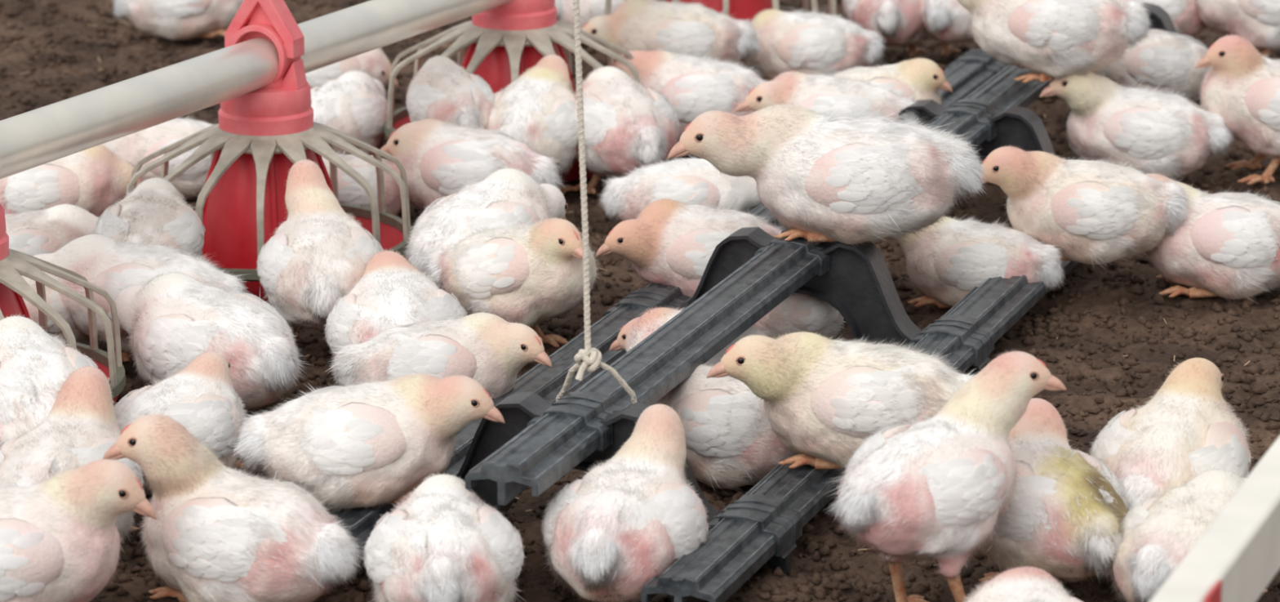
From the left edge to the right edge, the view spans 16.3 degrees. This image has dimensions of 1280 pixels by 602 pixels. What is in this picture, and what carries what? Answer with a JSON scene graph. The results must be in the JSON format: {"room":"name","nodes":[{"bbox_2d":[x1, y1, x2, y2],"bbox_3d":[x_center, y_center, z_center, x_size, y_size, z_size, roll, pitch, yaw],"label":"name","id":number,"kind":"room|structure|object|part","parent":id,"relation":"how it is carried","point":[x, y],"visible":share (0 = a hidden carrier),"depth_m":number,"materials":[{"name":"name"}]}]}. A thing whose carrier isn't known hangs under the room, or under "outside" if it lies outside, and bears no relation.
{"room":"farm building","nodes":[
{"label":"farm building","id":0,"kind":"room"},
{"bbox_2d":[555,0,637,404],"bbox_3d":[-0.055,-0.398,4.200,0.091,1.093,0.068,7,17,26],"label":"rope","id":1,"kind":"object","parent":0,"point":[588,359],"visible":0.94,"depth_m":4.27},
{"bbox_2d":[0,0,1279,601],"bbox_3d":[0.000,-0.501,7.113,12.000,0.036,18.000,0,15,0],"label":"floor","id":2,"kind":"structure","parent":0,"point":[872,570],"depth_m":5.17,"materials":[{"name":"brown soil"}]},
{"bbox_2d":[0,313,97,443],"bbox_3d":[-0.610,0.111,4.440,0.248,0.181,0.167,12,19,37],"label":"chicken","id":3,"kind":"object","parent":2,"relation":"on","point":[33,362],"visible":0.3,"depth_m":4.38},
{"bbox_2d":[4,201,99,255],"bbox_3d":[-0.714,-0.057,5.216,0.151,0.118,0.222,12,19,39],"label":"chicken","id":4,"kind":"object","parent":2,"relation":"on","point":[44,231],"visible":0.41,"depth_m":5.18},
{"bbox_2d":[22,279,89,343],"bbox_3d":[-0.671,0.015,4.987,0.124,0.098,0.168,11,18,35],"label":"chicken","id":5,"kind":"object","parent":2,"relation":"on","point":[53,299],"visible":0.16,"depth_m":4.95},
{"bbox_2d":[0,204,126,404],"bbox_3d":[-0.715,-0.044,4.678,0.346,0.376,0.346,7,16,23],"label":"pet feeder","id":6,"kind":"object","parent":2,"relation":"on","point":[14,264],"visible":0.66,"depth_m":4.67,"materials":[{"name":"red plastic"}]},
{"bbox_2d":[0,248,122,386],"bbox_3d":[-0.715,0.018,4.694,0.336,0.136,0.342,0,15,0],"label":"grille","id":7,"kind":"object","parent":6,"relation":"attached to","point":[14,264],"depth_m":4.67,"materials":[{"name":"plastic"}]},
{"bbox_2d":[0,144,142,217],"bbox_3d":[-0.725,-0.130,5.454,0.197,0.137,0.170,-14,21,-43],"label":"chicken","id":8,"kind":"object","parent":2,"relation":"on","point":[94,179],"visible":0.49,"depth_m":5.40},
{"bbox_2d":[0,364,145,546],"bbox_3d":[-0.556,0.168,4.288,0.160,0.174,0.255,3,15,12],"label":"chicken","id":9,"kind":"object","parent":2,"relation":"on","point":[81,424],"visible":0.34,"depth_m":4.28},
{"bbox_3d":[-0.512,0.229,4.325,0.030,0.019,0.116,3,15,12],"label":"leg","id":10,"kind":"part","parent":9,"relation":"part of","materials":[{"name":"orange"}]},
{"bbox_2d":[0,457,156,601],"bbox_3d":[-0.581,0.223,4.044,0.239,0.170,0.172,-10,18,-33],"label":"chicken","id":11,"kind":"object","parent":2,"relation":"on","point":[60,538],"visible":1,"depth_m":4.01},
{"bbox_2d":[21,232,253,362],"bbox_3d":[-0.556,-0.002,4.966,0.253,0.148,0.169,-5,16,-19],"label":"chicken","id":12,"kind":"object","parent":2,"relation":"on","point":[111,264],"visible":0.35,"depth_m":4.93},
{"bbox_3d":[-0.571,0.054,4.945,0.067,0.030,0.030,3,15,10],"label":"leg","id":13,"kind":"part","parent":12,"relation":"part of","materials":[{"name":"orange"}]},
{"bbox_2d":[93,176,204,257],"bbox_3d":[-0.551,-0.051,5.076,0.143,0.166,0.206,10,18,34],"label":"chicken","id":14,"kind":"object","parent":2,"relation":"on","point":[155,206],"visible":0.63,"depth_m":5.03},
{"bbox_2d":[102,114,214,200],"bbox_3d":[-0.604,-0.186,5.713,0.214,0.111,0.141,-11,19,-36],"label":"chicken","id":15,"kind":"object","parent":2,"relation":"on","point":[132,148],"visible":0.27,"depth_m":5.67},
{"bbox_2d":[108,0,244,40],"bbox_3d":[-0.672,-0.453,6.690,0.228,0.120,0.153,-11,19,-35],"label":"chicken","id":16,"kind":"object","parent":2,"relation":"on","point":[173,20],"visible":0.93,"depth_m":6.64},
{"bbox_3d":[-0.652,-0.398,6.667,0.106,0.017,0.030,-2,15,-8],"label":"leg","id":17,"kind":"part","parent":16,"relation":"part of","materials":[{"name":"orange"}]},
{"bbox_2d":[114,351,249,497],"bbox_3d":[-0.475,0.132,4.510,0.196,0.131,0.161,-9,17,-29],"label":"chicken","id":18,"kind":"object","parent":2,"relation":"on","point":[202,395],"visible":0.36,"depth_m":4.49},
{"bbox_3d":[-0.428,0.174,4.532,0.030,0.017,0.106,7,17,25],"label":"leg","id":19,"kind":"part","parent":18,"relation":"part of","materials":[{"name":"orange"}]},
{"bbox_2d":[111,271,307,412],"bbox_3d":[-0.463,0.046,4.792,0.274,0.151,0.182,4,16,15],"label":"chicken","id":20,"kind":"object","parent":2,"relation":"on","point":[172,319],"visible":0.9,"depth_m":4.73},
{"bbox_2d":[102,412,365,601],"bbox_3d":[-0.359,0.196,4.140,0.244,0.190,0.172,13,20,41],"label":"chicken","id":21,"kind":"object","parent":2,"relation":"on","point":[220,532],"visible":1,"depth_m":4.10},
{"bbox_3d":[-0.409,0.276,4.151,0.118,0.019,0.030,10,18,33],"label":"leg","id":22,"kind":"part","parent":21,"relation":"part of","materials":[{"name":"orange"}]},
{"bbox_2d":[125,0,413,302],"bbox_3d":[-0.439,-0.196,5.270,0.346,0.362,0.346,7,16,23],"label":"pet feeder","id":23,"kind":"object","parent":2,"relation":"on","point":[259,135],"visible":0.64,"depth_m":5.22,"materials":[{"name":"red plastic"}]},
{"bbox_2d":[125,121,410,258],"bbox_3d":[-0.439,-0.141,5.285,0.336,0.136,0.342,0,15,0],"label":"grille","id":24,"kind":"object","parent":23,"relation":"attached to","point":[240,203],"depth_m":5.23,"materials":[{"name":"plastic"}]},
{"bbox_2d":[256,159,383,342],"bbox_3d":[-0.355,-0.043,4.982,0.163,0.199,0.213,7,17,25],"label":"chicken","id":25,"kind":"object","parent":2,"relation":"on","point":[314,256],"visible":0.72,"depth_m":4.94},
{"bbox_3d":[-0.395,0.021,5.014,0.030,0.058,0.068,-2,15,-6],"label":"leg","id":26,"kind":"part","parent":25,"relation":"part of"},
{"bbox_2d":[310,68,387,155],"bbox_3d":[-0.390,-0.242,5.914,0.141,0.115,0.235,12,19,38],"label":"chicken","id":27,"kind":"object","parent":2,"relation":"on","point":[354,104],"visible":0.44,"depth_m":5.86},
{"bbox_2d":[305,47,398,89],"bbox_3d":[-0.431,-0.311,6.165,0.192,0.113,0.127,-3,15,-10],"label":"chicken","id":28,"kind":"object","parent":2,"relation":"on","point":[375,63],"visible":0.15,"depth_m":6.12},
{"bbox_2d":[321,149,414,216],"bbox_3d":[-0.374,-0.143,5.551,0.224,0.107,0.122,-3,15,-10],"label":"chicken","id":29,"kind":"object","parent":2,"relation":"on","point":[350,192],"visible":0.3,"depth_m":5.51},
{"bbox_2d":[323,248,470,384],"bbox_3d":[-0.266,0.033,4.850,0.177,0.145,0.215,8,17,27],"label":"chicken","id":30,"kind":"object","parent":2,"relation":"on","point":[390,290],"visible":0.44,"depth_m":4.82},
{"bbox_2d":[326,311,551,398],"bbox_3d":[-0.218,0.074,4.671,0.228,0.132,0.141,-4,15,-13],"label":"chicken","id":31,"kind":"object","parent":2,"relation":"on","point":[490,349],"visible":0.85,"depth_m":4.63},
{"bbox_2d":[361,470,526,601],"bbox_3d":[-0.185,0.233,4.123,0.166,0.126,0.239,-9,18,-31],"label":"chicken","id":32,"kind":"object","parent":2,"relation":"on","point":[443,542],"visible":1,"depth_m":4.06},
{"bbox_2d":[404,54,494,128],"bbox_3d":[-0.239,-0.219,5.675,0.124,0.179,0.185,2,15,9],"label":"chicken","id":33,"kind":"object","parent":2,"relation":"on","point":[442,89],"visible":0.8,"depth_m":5.62},
{"bbox_2d":[380,117,565,211],"bbox_3d":[-0.202,-0.153,5.534,0.230,0.143,0.160,11,18,34],"label":"chicken","id":34,"kind":"object","parent":2,"relation":"on","point":[435,154],"visible":0.65,"depth_m":5.49},
{"bbox_2d":[401,165,567,275],"bbox_3d":[-0.181,-0.065,5.123,0.167,0.168,0.240,2,15,8],"label":"chicken","id":35,"kind":"object","parent":2,"relation":"on","point":[508,195],"visible":0.61,"depth_m":5.08},
{"bbox_2d":[420,216,599,362],"bbox_3d":[-0.147,-0.025,4.975,0.211,0.167,0.146,2,15,6],"label":"chicken","id":36,"kind":"object","parent":2,"relation":"on","point":[529,274],"visible":0.94,"depth_m":4.92},
{"bbox_3d":[-0.107,0.021,5.015,0.065,0.057,0.030,6,16,21],"label":"leg","id":37,"kind":"part","parent":36,"relation":"part of","materials":[{"name":"orange"}]},
{"bbox_2d":[383,0,639,182],"bbox_3d":[-0.164,-0.349,5.862,0.346,0.352,0.346,7,16,23],"label":"pet feeder","id":38,"kind":"object","parent":2,"relation":"on","point":[506,40],"visible":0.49,"depth_m":5.81,"materials":[{"name":"red plastic"}]},
{"bbox_2d":[0,0,511,178],"bbox_3d":[-0.302,-0.350,5.545,0.058,0.158,3.623,7,16,23],"label":"pipe","id":39,"kind":"object","parent":38,"relation":"attached to","point":[37,137],"visible":1,"depth_m":5.07,"materials":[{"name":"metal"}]},
{"bbox_2d":[386,20,639,128],"bbox_3d":[-0.164,-0.299,5.875,0.336,0.136,0.342,0,15,0],"label":"grille","id":40,"kind":"object","parent":38,"relation":"attached to","point":[498,51],"depth_m":5.82,"materials":[{"name":"plastic"}]},
{"bbox_2d":[485,54,578,194],"bbox_3d":[-0.139,-0.214,5.679,0.142,0.167,0.244,4,15,14],"label":"chicken","id":41,"kind":"object","parent":2,"relation":"on","point":[540,104],"visible":0.52,"depth_m":5.63},
{"bbox_3d":[-0.098,-0.162,5.697,0.030,0.057,0.070,4,15,14],"label":"leg","id":42,"kind":"part","parent":41,"relation":"part of","materials":[{"name":"orange"}]},
{"bbox_2d":[554,0,663,28],"bbox_3d":[-0.036,-0.448,6.671,0.247,0.122,0.136,-5,16,-19],"label":"chicken","id":43,"kind":"object","parent":2,"relation":"on","point":[588,9],"visible":0.32,"depth_m":6.61},
{"bbox_2d":[540,403,709,601],"bbox_3d":[-0.017,0.198,4.187,0.225,0.166,0.178,-13,19,-39],"label":"chicken","id":44,"kind":"object","parent":2,"relation":"on","point":[606,532],"visible":0.98,"depth_m":4.14},
{"bbox_2d":[573,65,680,194],"bbox_3d":[-0.029,-0.212,5.688,0.235,0.158,0.157,12,19,37],"label":"chicken","id":45,"kind":"object","parent":2,"relation":"on","point":[626,122],"visible":0.88,"depth_m":5.62},
{"bbox_3d":[-0.066,-0.163,5.702,0.030,0.057,0.076,-6,16,-21],"label":"leg","id":46,"kind":"part","parent":45,"relation":"part of","materials":[{"name":"orange"}]},
{"bbox_2d":[0,0,1279,601],"bbox_3d":[0.003,-0.115,5.661,2.563,0.049,3.825,0,15,0],"label":"crumbs","id":47,"kind":"object","parent":2,"relation":"on","point":[811,547],"visible":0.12,"depth_m":5.08,"materials":[{"name":"brown soil"}]},
{"bbox_2d":[573,0,764,64],"bbox_3d":[0.041,-0.354,6.251,0.269,0.142,0.145,1,15,4],"label":"chicken","id":48,"kind":"object","parent":2,"relation":"on","point":[679,27],"visible":0.75,"depth_m":6.21},
{"bbox_2d":[595,155,761,223],"bbox_3d":[0.058,-0.131,5.497,0.210,0.113,0.146,-12,19,-37],"label":"chicken","id":49,"kind":"object","parent":2,"relation":"on","point":[692,180],"visible":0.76,"depth_m":5.46},
{"bbox_2d":[595,196,783,297],"bbox_3d":[0.081,-0.050,5.122,0.239,0.140,0.145,3,15,12],"label":"chicken","id":50,"kind":"object","parent":2,"relation":"on","point":[671,242],"visible":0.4,"depth_m":5.07},
{"bbox_2d":[612,48,768,141],"bbox_3d":[0.085,-0.264,5.933,0.182,0.140,0.212,-14,21,-43],"label":"chicken","id":51,"kind":"object","parent":2,"relation":"on","point":[695,86],"visible":0.54,"depth_m":5.89},
{"bbox_2d":[608,305,775,366],"bbox_3d":[0.072,0.059,4.787,0.186,0.116,0.150,-3,15,-12],"label":"chicken","id":52,"kind":"object","parent":2,"relation":"on","point":[637,329],"visible":0.12,"depth_m":4.78},
{"bbox_2d":[604,0,836,78],"bbox_3d":[0.116,-0.507,6.465,0.346,0.346,0.346,7,16,23],"label":"pet feeder","id":53,"kind":"object","parent":2,"relation":"on","point":[744,10],"visible":0.09,"depth_m":6.42,"materials":[{"name":"red plastic"}]},
{"bbox_2d":[604,0,836,16],"bbox_3d":[0.116,-0.460,6.478,0.336,0.136,0.342,0,15,0],"label":"grille","id":54,"kind":"object","parent":53,"relation":"attached to","point":[737,7],"depth_m":6.42,"materials":[{"name":"plastic"}]},
{"bbox_2d":[653,362,795,492],"bbox_3d":[0.099,0.126,4.538,0.196,0.126,0.174,-2,15,-8],"label":"chicken","id":55,"kind":"object","parent":2,"relation":"on","point":[731,443],"visible":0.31,"depth_m":4.48},
{"bbox_2d":[330,2,1201,601],"bbox_3d":[0.262,-0.063,5.206,0.436,0.156,2.354,5,16,19],"label":"platform","id":56,"kind":"object","parent":2,"relation":"on","point":[751,271],"visible":0.55,"depth_m":4.69,"materials":[{"name":"plastic"}]},
{"bbox_3d":[-0.265,0.214,4.300,0.072,0.041,0.216,5,16,19],"label":"rail","id":57,"kind":"part","parent":56,"relation":"part of","materials":[{"name":"plastic"}]},
{"bbox_2d":[229,371,505,513],"bbox_3d":[-0.271,0.127,4.306,0.250,0.134,0.155,-5,16,-19],"label":"chicken","id":58,"kind":"object","parent":56,"relation":"on","point":[364,445],"visible":0.98,"depth_m":4.26},
{"bbox_3d":[-0.244,0.187,4.286,0.110,0.018,0.030,-2,15,-8],"label":"leg","id":59,"kind":"part","parent":58,"relation":"part of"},
{"bbox_3d":[-0.110,0.102,4.718,0.072,0.041,0.696,5,16,19],"label":"rail","id":60,"kind":"part","parent":56,"relation":"part of","materials":[{"name":"plastic"}]},
{"bbox_3d":[-0.060,0.172,4.334,0.430,0.149,0.012,5,16,19],"label":"support leg","id":61,"kind":"part","parent":56,"relation":"part of","materials":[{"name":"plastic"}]},
{"bbox_3d":[0.023,0.059,4.545,0.072,0.041,0.901,5,16,19],"label":"raised rail","id":62,"kind":"part","parent":56,"relation":"part of","materials":[{"name":"plastic"}]},
{"bbox_3d":[0.071,0.245,4.184,0.072,0.041,0.216,5,16,19],"label":"rail","id":63,"kind":"part","parent":56,"relation":"part of","materials":[{"name":"plastic"}]},
{"bbox_3d":[0.124,-0.069,5.355,0.072,0.041,0.696,5,16,19],"label":"rail","id":64,"kind":"part","parent":56,"relation":"part of","materials":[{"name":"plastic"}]},
{"bbox_2d":[734,70,922,124],"bbox_3d":[0.251,-0.225,5.635,0.224,0.133,0.150,6,16,23],"label":"chicken","id":65,"kind":"object","parent":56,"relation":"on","point":[821,93],"visible":0.41,"depth_m":5.59},
{"bbox_2d":[667,101,989,245],"bbox_3d":[0.219,-0.147,4.954,0.344,0.165,0.189,4,16,16],"label":"chicken","id":66,"kind":"object","parent":56,"relation":"on","point":[855,179],"visible":1,"depth_m":4.90},
{"bbox_3d":[0.211,-0.073,4.923,0.126,0.020,0.030,1,15,4],"label":"leg","id":67,"kind":"part","parent":66,"relation":"part of","materials":[{"name":"orange"}]},
{"bbox_2d":[706,328,977,469],"bbox_3d":[0.221,0.092,4.415,0.280,0.147,0.172,4,16,16],"label":"chicken","id":68,"kind":"object","parent":56,"relation":"on","point":[822,397],"visible":0.71,"depth_m":4.36},
{"bbox_3d":[0.193,0.158,4.395,0.116,0.019,0.030,2,15,8],"label":"leg","id":69,"kind":"part","parent":68,"relation":"part of","materials":[{"name":"orange"}]},
{"bbox_3d":[0.175,0.001,4.971,0.430,0.149,0.012,5,16,19],"label":"support leg","id":70,"kind":"part","parent":56,"relation":"part of","materials":[{"name":"plastic"}]},
{"bbox_3d":[0.225,0.133,4.603,0.072,0.041,0.696,5,16,19],"label":"rail","id":71,"kind":"part","parent":56,"relation":"part of","materials":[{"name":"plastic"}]},
{"bbox_2d":[827,55,952,106],"bbox_3d":[0.296,-0.257,5.761,0.195,0.121,0.142,-10,18,-32],"label":"chicken","id":72,"kind":"object","parent":56,"relation":"on","point":[924,77],"visible":0.21,"depth_m":5.73},
{"bbox_3d":[0.292,-0.136,5.275,0.072,0.041,0.696,5,16,19],"label":"raised rail","id":73,"kind":"part","parent":56,"relation":"part of","materials":[{"name":"plastic"}]},
{"bbox_3d":[0.359,-0.239,5.992,0.072,0.041,0.696,5,16,19],"label":"rail","id":74,"kind":"part","parent":56,"relation":"part of","materials":[{"name":"plastic"}]},
{"bbox_3d":[0.409,-0.170,5.608,0.430,0.149,0.012,5,16,19],"label":"support leg","id":75,"kind":"part","parent":56,"relation":"part of","materials":[{"name":"plastic"}]},
{"bbox_3d":[0.527,-0.307,5.912,0.072,0.041,0.696,5,16,19],"label":"raised rail","id":76,"kind":"part","parent":56,"relation":"part of","materials":[{"name":"plastic"}]},
{"bbox_3d":[0.460,-0.038,5.240,0.072,0.041,0.696,5,16,19],"label":"rail","id":77,"kind":"part","parent":56,"relation":"part of","materials":[{"name":"plastic"}]},
{"bbox_2d":[957,0,1152,84],"bbox_3d":[0.521,-0.364,5.735,0.268,0.158,0.170,9,17,30],"label":"chicken","id":78,"kind":"object","parent":56,"relation":"on","point":[1055,38],"visible":1,"depth_m":5.68},
{"bbox_3d":[0.518,-0.315,5.791,0.070,0.031,0.031,3,15,10],"label":"leg","id":79,"kind":"part","parent":78,"relation":"part of","materials":[{"name":"orange"}]},
{"bbox_3d":[0.507,-0.293,5.708,0.061,0.031,0.031,3,15,10],"label":"leg","id":80,"kind":"part","parent":78,"relation":"part of","materials":[{"name":"orange"}]},
{"bbox_3d":[0.644,-0.340,6.245,0.430,0.149,0.012,5,16,19],"label":"support leg","id":81,"kind":"part","parent":56,"relation":"part of","materials":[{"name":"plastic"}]},
{"bbox_2d":[751,292,847,339],"bbox_3d":[0.157,0.010,5.004,0.212,0.098,0.117,-10,18,-34],"label":"chicken","id":82,"kind":"object","parent":2,"relation":"on","point":[799,312],"visible":0.24,"depth_m":4.96},
{"bbox_2d":[744,4,886,81],"bbox_3d":[0.242,-0.361,6.342,0.196,0.124,0.165,-8,17,-28],"label":"chicken","id":83,"kind":"object","parent":2,"relation":"on","point":[812,43],"visible":0.87,"depth_m":6.29},
{"bbox_2d":[841,0,928,57],"bbox_3d":[0.361,-0.430,6.487,0.137,0.167,0.211,1,15,5],"label":"chicken","id":84,"kind":"object","parent":2,"relation":"on","point":[900,23],"visible":0.87,"depth_m":6.43},
{"bbox_3d":[0.401,-0.381,6.525,0.030,0.053,0.066,1,15,5],"label":"leg","id":85,"kind":"part","parent":84,"relation":"part of","materials":[{"name":"orange"}]},
{"bbox_2d":[823,348,1066,601],"bbox_3d":[0.259,0.176,4.069,0.154,0.248,0.238,11,18,34],"label":"chicken","id":86,"kind":"object","parent":2,"relation":"on","point":[938,486],"visible":1,"depth_m":4.03},
{"bbox_3d":[0.243,0.247,4.130,0.030,0.079,0.063,14,20,42],"label":"leg","id":87,"kind":"part","parent":86,"relation":"part of","materials":[{"name":"orange"}]},
{"bbox_3d":[0.304,0.261,4.079,0.030,0.079,0.071,14,20,42],"label":"leg","id":88,"kind":"part","parent":86,"relation":"part of","materials":[{"name":"orange"}]},
{"bbox_2d":[917,0,975,55],"bbox_3d":[0.465,-0.432,6.481,0.148,0.173,0.217,11,19,36],"label":"chicken","id":89,"kind":"object","parent":2,"relation":"on","point":[944,20],"visible":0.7,"depth_m":6.42},
{"bbox_3d":[0.445,-0.387,6.536,0.030,0.059,0.063,8,17,29],"label":"leg","id":90,"kind":"part","parent":89,"relation":"part of","materials":[{"name":"orange"}]},
{"bbox_2d":[889,214,1066,307],"bbox_3d":[0.385,-0.047,5.187,0.226,0.110,0.132,5,16,17],"label":"chicken","id":91,"kind":"object","parent":2,"relation":"on","point":[945,265],"visible":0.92,"depth_m":5.15},
{"bbox_3d":[0.358,0.002,5.174,0.102,0.017,0.030,5,16,17],"label":"leg","id":92,"kind":"part","parent":91,"relation":"part of","materials":[{"name":"orange"}]},
{"bbox_2d":[959,564,1082,601],"bbox_3d":[0.333,0.301,3.872,0.168,0.122,0.195,9,17,30],"label":"chicken","id":93,"kind":"object","parent":2,"relation":"on","point":[1022,584],"visible":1,"depth_m":3.89},
{"bbox_2d":[978,397,1132,586],"bbox_3d":[0.388,0.190,4.183,0.212,0.162,0.151,13,20,39],"label":"chicken","id":94,"kind":"object","parent":2,"relation":"on","point":[1065,517],"visible":0.87,"depth_m":4.13},
{"bbox_3d":[0.340,0.244,4.197,0.030,0.051,0.060,-8,17,-27],"label":"leg","id":95,"kind":"part","parent":94,"relation":"part of","materials":[{"name":"orange"}]},
{"bbox_2d":[978,144,1198,266],"bbox_3d":[0.523,-0.118,5.201,0.249,0.142,0.156,5,16,19],"label":"chicken","id":96,"kind":"object","parent":2,"relation":"on","point":[1096,212],"visible":0.98,"depth_m":5.16},
{"bbox_3d":[0.495,-0.053,5.183,0.111,0.018,0.030,2,15,6],"label":"leg","id":97,"kind":"part","parent":96,"relation":"part of","materials":[{"name":"orange"}]},
{"bbox_2d":[1039,71,1237,181],"bbox_3d":[0.649,-0.226,5.755,0.236,0.169,0.157,6,16,23],"label":"chicken","id":98,"kind":"object","parent":2,"relation":"on","point":[1171,135],"visible":0.95,"depth_m":5.71},
{"bbox_2d":[1093,26,1212,102],"bbox_3d":[0.677,-0.297,5.992,0.210,0.167,0.145,10,18,33],"label":"chicken","id":99,"kind":"object","parent":2,"relation":"on","point":[1170,59],"visible":0.59,"depth_m":5.93},
{"bbox_2d":[1087,357,1253,510],"bbox_3d":[0.508,0.157,4.277,0.171,0.176,0.216,-1,15,-5],"label":"chicken","id":100,"kind":"object","parent":2,"relation":"on","point":[1187,428],"visible":0.52,"depth_m":4.25},
{"bbox_2d":[1127,0,1214,37],"bbox_3d":[0.729,-0.426,6.458,0.200,0.174,0.169,13,19,39],"label":"chicken","id":101,"kind":"object","parent":2,"relation":"on","point":[1186,20],"visible":0.37,"depth_m":6.40},
{"bbox_2d":[1103,466,1267,601],"bbox_3d":[0.519,0.229,4.142,0.240,0.129,0.168,-9,17,-29],"label":"chicken","id":102,"kind":"object","parent":2,"relation":"on","point":[1164,528],"visible":0.55,"depth_m":4.09},
{"bbox_2d":[1144,172,1279,303],"bbox_3d":[0.682,-0.076,5.240,0.261,0.149,0.152,1,15,4],"label":"chicken","id":103,"kind":"object","parent":2,"relation":"on","point":[1228,246],"visible":0.9,"depth_m":5.19},
{"bbox_3d":[0.666,-0.030,5.293,0.113,0.018,0.030,1,15,4],"label":"leg","id":104,"kind":"part","parent":103,"relation":"part of","materials":[{"name":"orange"}]},
{"bbox_3d":[0.661,-0.011,5.222,0.113,0.018,0.030,1,15,4],"label":"leg","id":105,"kind":"part","parent":103,"relation":"part of","materials":[{"name":"orange"}]},
{"bbox_2d":[1149,435,1279,601],"bbox_3d":[0.717,0.005,4.062,0.041,0.077,4.000,5,16,19],"label":"support rail","id":106,"kind":"object","parent":2,"relation":"on","point":[1236,557],"visible":1,"depth_m":3.31,"materials":[{"name":"beige paint"}]},
{"bbox_2d":[1194,0,1279,57],"bbox_3d":[0.875,-0.419,6.409,0.276,0.186,0.176,-7,17,-25],"label":"chicken","id":107,"kind":"object","parent":2,"relation":"on","point":[1257,20],"visible":0.86,"depth_m":6.36},
{"bbox_3d":[0.875,-0.350,6.390,0.067,0.063,0.030,1,15,4],"label":"leg","id":108,"kind":"part","parent":107,"relation":"part of","materials":[{"name":"orange"}]},
{"bbox_2d":[1195,31,1279,185],"bbox_3d":[0.832,-0.254,5.773,0.228,0.196,0.159,6,16,21],"label":"chicken","id":109,"kind":"object","parent":2,"relation":"on","point":[1242,85],"visible":0.99,"depth_m":5.73},
{"bbox_3d":[0.801,-0.201,5.836,0.077,0.061,0.030,1,15,4],"label":"leg","id":110,"kind":"part","parent":109,"relation":"part of","materials":[{"name":"orange"}]},
{"bbox_3d":[0.801,-0.179,5.755,0.066,0.061,0.030,1,15,4],"label":"leg","id":111,"kind":"part","parent":109,"relation":"part of","materials":[{"name":"orange"}]}
]}

